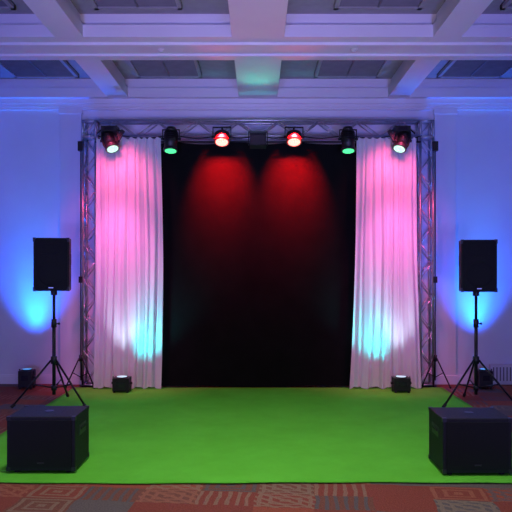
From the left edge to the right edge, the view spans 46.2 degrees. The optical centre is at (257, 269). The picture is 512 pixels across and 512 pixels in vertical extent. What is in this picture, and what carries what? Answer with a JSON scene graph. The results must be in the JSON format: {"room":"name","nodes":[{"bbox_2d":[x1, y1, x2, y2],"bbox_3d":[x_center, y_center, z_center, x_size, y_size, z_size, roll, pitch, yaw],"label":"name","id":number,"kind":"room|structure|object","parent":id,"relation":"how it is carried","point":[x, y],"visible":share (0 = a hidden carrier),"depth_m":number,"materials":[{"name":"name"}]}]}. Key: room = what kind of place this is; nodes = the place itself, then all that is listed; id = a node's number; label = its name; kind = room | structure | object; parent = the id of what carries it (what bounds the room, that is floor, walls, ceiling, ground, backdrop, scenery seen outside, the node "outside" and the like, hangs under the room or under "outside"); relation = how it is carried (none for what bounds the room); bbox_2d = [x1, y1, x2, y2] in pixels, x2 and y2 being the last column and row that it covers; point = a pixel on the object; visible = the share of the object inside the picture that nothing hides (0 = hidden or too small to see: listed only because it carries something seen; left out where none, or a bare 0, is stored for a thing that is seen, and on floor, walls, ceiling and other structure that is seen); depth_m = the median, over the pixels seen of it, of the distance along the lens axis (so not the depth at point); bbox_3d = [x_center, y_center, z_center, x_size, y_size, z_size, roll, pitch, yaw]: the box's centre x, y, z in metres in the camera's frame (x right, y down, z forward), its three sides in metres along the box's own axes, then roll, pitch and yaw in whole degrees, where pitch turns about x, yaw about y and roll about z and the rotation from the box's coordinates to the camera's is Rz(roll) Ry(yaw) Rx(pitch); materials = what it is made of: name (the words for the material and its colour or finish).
{"room":"event hall","nodes":[
{"label":"event hall","id":0,"kind":"room"},
{"bbox_2d":[0,0,511,98],"bbox_3d":[0.000,-2.397,2.960,10.800,0.375,9.920,0,0,0],"label":"ceiling","id":1,"kind":"structure","parent":0,"point":[243,49],"depth_m":5.89,"materials":[{"name":"paint"}]},
{"bbox_2d":[0,0,15,9],"bbox_3d":[-2.680,-2.460,5.075,0.820,0.048,1.100,0,0,0],"label":"ceiling vent","id":2,"kind":"object","parent":1,"relation":"attached to","point":[4,4],"depth_m":5.56,"materials":[{"name":"white metal"}]},
{"bbox_2d":[0,60,78,77],"bbox_3d":[-2.680,-2.460,7.070,0.820,0.048,1.100,0,0,0],"label":"ceiling vent","id":3,"kind":"object","parent":1,"relation":"attached to","point":[16,68],"depth_m":7.33,"materials":[{"name":"white metal"}]},
{"bbox_2d":[89,0,181,9],"bbox_3d":[-1.120,-2.460,5.075,0.820,0.048,1.100,0,0,0],"label":"ceiling vent","id":4,"kind":"object","parent":1,"relation":"attached to","point":[97,4],"depth_m":5.56,"materials":[{"name":"white metal"}]},
{"bbox_2d":[158,48,164,52],"bbox_3d":[-0.980,-2.217,6.070,0.070,0.035,0.070,0,0,0],"label":"sprinkler","id":5,"kind":"object","parent":1,"relation":"attached to","point":[160,50],"depth_m":6.05,"materials":[{"name":"white metal"}]},
{"bbox_2d":[126,60,201,77],"bbox_3d":[-1.120,-2.460,7.070,0.820,0.048,1.100,0,0,0],"label":"ceiling vent","id":6,"kind":"object","parent":1,"relation":"attached to","point":[141,68],"depth_m":7.33,"materials":[{"name":"grey metal"}]},
{"bbox_2d":[314,60,389,77],"bbox_3d":[1.120,-2.460,7.070,0.820,0.048,1.100,0,0,0],"label":"ceiling vent","id":7,"kind":"object","parent":1,"relation":"attached to","point":[324,68],"depth_m":7.33,"materials":[{"name":"grey metal"}]},
{"bbox_2d":[350,48,356,52],"bbox_3d":[0.970,-2.217,6.070,0.070,0.035,0.070,0,0,0],"label":"sprinkler","id":8,"kind":"object","parent":1,"relation":"attached to","point":[353,50],"depth_m":6.05,"materials":[{"name":"white metal"}]},
{"bbox_2d":[334,0,426,9],"bbox_3d":[1.120,-2.460,5.075,0.820,0.048,1.100,0,0,0],"label":"ceiling vent","id":9,"kind":"object","parent":1,"relation":"attached to","point":[338,4],"depth_m":5.56,"materials":[{"name":"white metal"}]},
{"bbox_2d":[437,60,511,77],"bbox_3d":[2.680,-2.460,7.070,0.820,0.048,1.100,0,0,0],"label":"ceiling vent","id":10,"kind":"object","parent":1,"relation":"attached to","point":[454,68],"depth_m":7.33,"materials":[{"name":"white metal"}]},
{"bbox_2d":[500,0,511,9],"bbox_3d":[2.680,-2.460,5.075,0.820,0.048,1.100,0,0,0],"label":"ceiling vent","id":11,"kind":"object","parent":1,"relation":"attached to","point":[506,4],"depth_m":5.56,"materials":[{"name":"white metal"}]},
{"bbox_2d":[0,111,511,374],"bbox_3d":[0.000,-0.492,7.995,11.100,4.185,0.150,0,0,0],"label":"wall","id":12,"kind":"structure","parent":0,"point":[29,140],"depth_m":7.92,"materials":[{"name":"paint"}]},
{"bbox_2d":[58,109,82,384],"bbox_3d":[-2.460,-0.302,7.888,0.310,3.605,0.065,0,0,0],"label":"pilaster","id":13,"kind":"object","parent":12,"relation":"attached to","point":[70,119],"depth_m":7.87,"materials":[{"name":"paint"}]},
{"bbox_2d":[0,375,473,383],"bbox_3d":[0.000,1.440,7.909,10.800,0.120,0.022,0,0,0],"label":"baseboard","id":14,"kind":"structure","parent":12,"relation":"attached to","point":[4,379],"depth_m":7.90,"materials":[{"name":"paint"}]},
{"bbox_2d":[0,99,511,110],"bbox_3d":[0.000,-2.170,7.875,10.800,0.130,0.090,0,0,0],"label":"trim","id":15,"kind":"structure","parent":12,"relation":"attached to","point":[5,104],"depth_m":7.84,"materials":[{"name":"paint"}]},
{"bbox_2d":[433,109,457,384],"bbox_3d":[2.460,-0.302,7.888,0.310,3.605,0.065,0,0,0],"label":"pilaster","id":16,"kind":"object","parent":12,"relation":"attached to","point":[445,119],"depth_m":7.87,"materials":[{"name":"paint"}]},
{"bbox_2d":[489,364,511,384],"bbox_3d":[3.320,1.370,7.862,0.560,0.260,0.056,0,0,0],"label":"radiator","id":17,"kind":"object","parent":12,"relation":"attached to","point":[502,373],"visible":0.89,"depth_m":7.84,"materials":[{"name":"white metal"}]},
{"bbox_2d":[0,384,511,511],"bbox_3d":[0.000,1.550,2.960,10.800,0.100,9.920,0,0,0],"label":"floor","id":18,"kind":"structure","parent":0,"point":[369,496],"depth_m":3.99,"materials":[{"name":"carpet"}]},
{"bbox_2d":[18,368,35,389],"bbox_3d":[-2.926,1.376,7.598,0.220,0.248,0.160,0,0,0],"label":"uplight","id":19,"kind":"object","parent":18,"relation":"on","point":[26,376],"visible":0.95,"depth_m":7.53,"materials":[{"name":"black plastic"}]},
{"bbox_2d":[65,141,93,387],"bbox_3d":[-2.235,-0.064,7.585,0.388,3.110,0.126,0,0,0],"label":"stand","id":20,"kind":"object","parent":18,"relation":"on","point":[80,143],"visible":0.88,"depth_m":7.56,"materials":[{"name":"metal"}]},
{"bbox_2d":[0,387,511,483],"bbox_3d":[0.000,1.489,5.892,4.660,0.008,3.417,0,0,0],"label":"carpet","id":21,"kind":"object","parent":18,"relation":"on","point":[150,435],"visible":0.79,"depth_m":5.38,"materials":[{"name":"green carpet"}]},
{"bbox_2d":[6,405,88,471],"bbox_3d":[-1.585,1.279,4.556,0.522,0.421,0.374,0,0,0],"label":"subwoofer","id":22,"kind":"object","parent":21,"relation":"on","point":[39,438],"visible":1,"depth_m":4.37,"materials":[{"name":"wood"}]},
{"bbox_2d":[10,237,85,407],"bbox_3d":[-2.247,0.571,6.721,0.837,1.838,0.650,0,0,0],"label":"speaker","id":23,"kind":"object","parent":21,"relation":"on","point":[51,256],"visible":0.98,"depth_m":6.43},
{"bbox_2d":[33,237,70,294],"bbox_3d":[-2.232,-0.036,6.525,0.384,0.622,0.221,0,0,-9],"label":"grille","id":24,"kind":"object","parent":23,"relation":"attached to","point":[51,256],"depth_m":6.42,"materials":[{"name":"metal"}]},
{"bbox_2d":[112,375,131,392],"bbox_3d":[-1.661,1.394,7.328,0.250,0.191,0.170,0,0,0],"label":"uplight","id":25,"kind":"object","parent":21,"relation":"on","point":[119,383],"visible":1,"depth_m":7.25,"materials":[{"name":"black plastic"}]},
{"bbox_2d":[391,375,411,392],"bbox_3d":[1.747,1.394,7.328,0.250,0.191,0.170,0,0,0],"label":"uplight","id":26,"kind":"object","parent":21,"relation":"on","point":[398,383],"visible":1,"depth_m":7.25,"materials":[{"name":"black plastic"}]},
{"bbox_2d":[421,141,451,388],"bbox_3d":[2.235,-0.064,7.585,0.388,3.110,0.126,0,0,0],"label":"stand","id":27,"kind":"object","parent":21,"relation":"on","point":[434,143],"visible":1,"depth_m":7.56,"materials":[{"name":"metal"}]},
{"bbox_2d":[428,407,511,474],"bbox_3d":[1.585,1.279,4.506,0.522,0.421,0.374,0,0,0],"label":"subwoofer","id":28,"kind":"object","parent":21,"relation":"on","point":[461,439],"visible":1,"depth_m":4.32,"materials":[{"name":"wood"}]},
{"bbox_2d":[79,119,436,386],"bbox_3d":[0.000,-0.222,7.760,4.560,3.418,0.200,0,0,0],"label":"lighting truss","id":29,"kind":"object","parent":18,"relation":"on","point":[85,137],"visible":0.73,"depth_m":7.67,"materials":[{"name":"metal"}]},
{"bbox_2d":[97,126,124,152],"bbox_3d":[-1.785,-1.601,7.444,0.338,0.327,0.342,0,0,34],"label":"moving-head light","id":30,"kind":"object","parent":29,"relation":"hanging from","point":[111,137],"visible":1,"depth_m":7.33,"materials":[{"name":"black plastic"}]},
{"bbox_2d":[161,126,180,153],"bbox_3d":[-1.070,-1.601,7.458,0.241,0.329,0.398,0,0,0],"label":"light","id":31,"kind":"object","parent":29,"relation":"attached to","point":[170,138],"visible":1,"depth_m":7.32,"materials":[{"name":"black plastic"}]},
{"bbox_2d":[211,127,231,146],"bbox_3d":[-0.443,-1.645,7.458,0.256,0.241,0.398,0,0,0],"label":"spotlight","id":32,"kind":"object","parent":29,"relation":"attached to","point":[221,137],"visible":1,"depth_m":7.33,"materials":[{"name":"metal"}]},
{"bbox_2d":[248,131,267,148],"bbox_3d":[0.000,-1.594,7.437,0.240,0.230,0.356,0,0,0],"label":"light","id":33,"kind":"object","parent":29,"relation":"hanging from","point":[257,138],"visible":1,"depth_m":7.31,"materials":[{"name":"black plastic"}]},
{"bbox_2d":[95,137,420,142],"bbox_3d":[0.000,-1.661,7.646,4.140,0.081,0.030,0,0,0],"label":"curtain rod","id":34,"kind":"object","parent":29,"relation":"attached to","point":[417,141],"visible":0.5,"depth_m":7.63,"materials":[{"name":"metal"}]},
{"bbox_2d":[93,137,162,388],"bbox_3d":[-1.617,-0.090,7.500,0.866,3.144,0.065,0,0,0],"label":"sheer curtain","id":35,"kind":"object","parent":34,"relation":"hanging from","point":[128,326],"visible":0.99,"depth_m":7.50,"materials":[{"name":"white fabric"}]},
{"bbox_2d":[161,142,355,386],"bbox_3d":[-0.001,-0.065,7.585,2.540,3.094,0.013,0,0,0],"label":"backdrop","id":36,"kind":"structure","parent":34,"relation":"hanging from","point":[259,244],"depth_m":7.59,"materials":[{"name":"fabric"}]},
{"bbox_2d":[350,137,420,388],"bbox_3d":[1.591,-0.090,7.499,0.905,3.144,0.066,0,0,-1],"label":"sheer curtain","id":37,"kind":"object","parent":34,"relation":"hanging from","point":[385,336],"visible":0.97,"depth_m":7.50,"materials":[{"name":"white fabric"}]},
{"bbox_2d":[98,135,421,138],"bbox_3d":[0.025,-1.697,7.650,4.128,0.046,0.012,0,0,0],"label":"power cable","id":38,"kind":"object","parent":29,"relation":"attached to","point":[98,135],"visible":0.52,"depth_m":7.65,"materials":[{"name":"rubber"}]},
{"bbox_2d":[284,127,304,146],"bbox_3d":[0.443,-1.645,7.458,0.256,0.241,0.398,0,0,0],"label":"spotlight","id":39,"kind":"object","parent":29,"relation":"attached to","point":[294,137],"visible":1,"depth_m":7.33,"materials":[{"name":"metal"}]},
{"bbox_2d":[338,126,357,153],"bbox_3d":[1.107,-1.601,7.458,0.241,0.329,0.398,0,0,0],"label":"light","id":40,"kind":"object","parent":29,"relation":"attached to","point":[347,138],"visible":1,"depth_m":7.32,"materials":[{"name":"black plastic"}]},
{"bbox_2d":[387,126,414,152],"bbox_3d":[1.736,-1.601,7.444,0.338,0.327,0.342,0,0,-34],"label":"moving-head light","id":41,"kind":"object","parent":29,"relation":"hanging from","point":[400,137],"visible":1,"depth_m":7.33,"materials":[{"name":"black plastic"}]},
{"bbox_2d":[442,239,511,406],"bbox_3d":[2.395,0.581,6.721,0.837,1.818,0.650,0,0,0],"label":"speaker","id":42,"kind":"object","parent":18,"relation":"on","point":[477,258],"visible":1,"depth_m":6.43},
{"bbox_2d":[459,239,497,295],"bbox_3d":[2.386,-0.021,6.525,0.384,0.612,0.221,0,0,9],"label":"grille","id":43,"kind":"object","parent":42,"relation":"attached to","point":[477,258],"depth_m":6.42,"materials":[{"name":"metal"}]},
{"bbox_2d":[478,368,492,389],"bbox_3d":[2.863,1.376,7.598,0.220,0.248,0.160,0,0,0],"label":"uplight","id":44,"kind":"object","parent":18,"relation":"on","point":[484,378],"visible":0.66,"depth_m":7.52,"materials":[{"name":"black plastic"}]}
]}

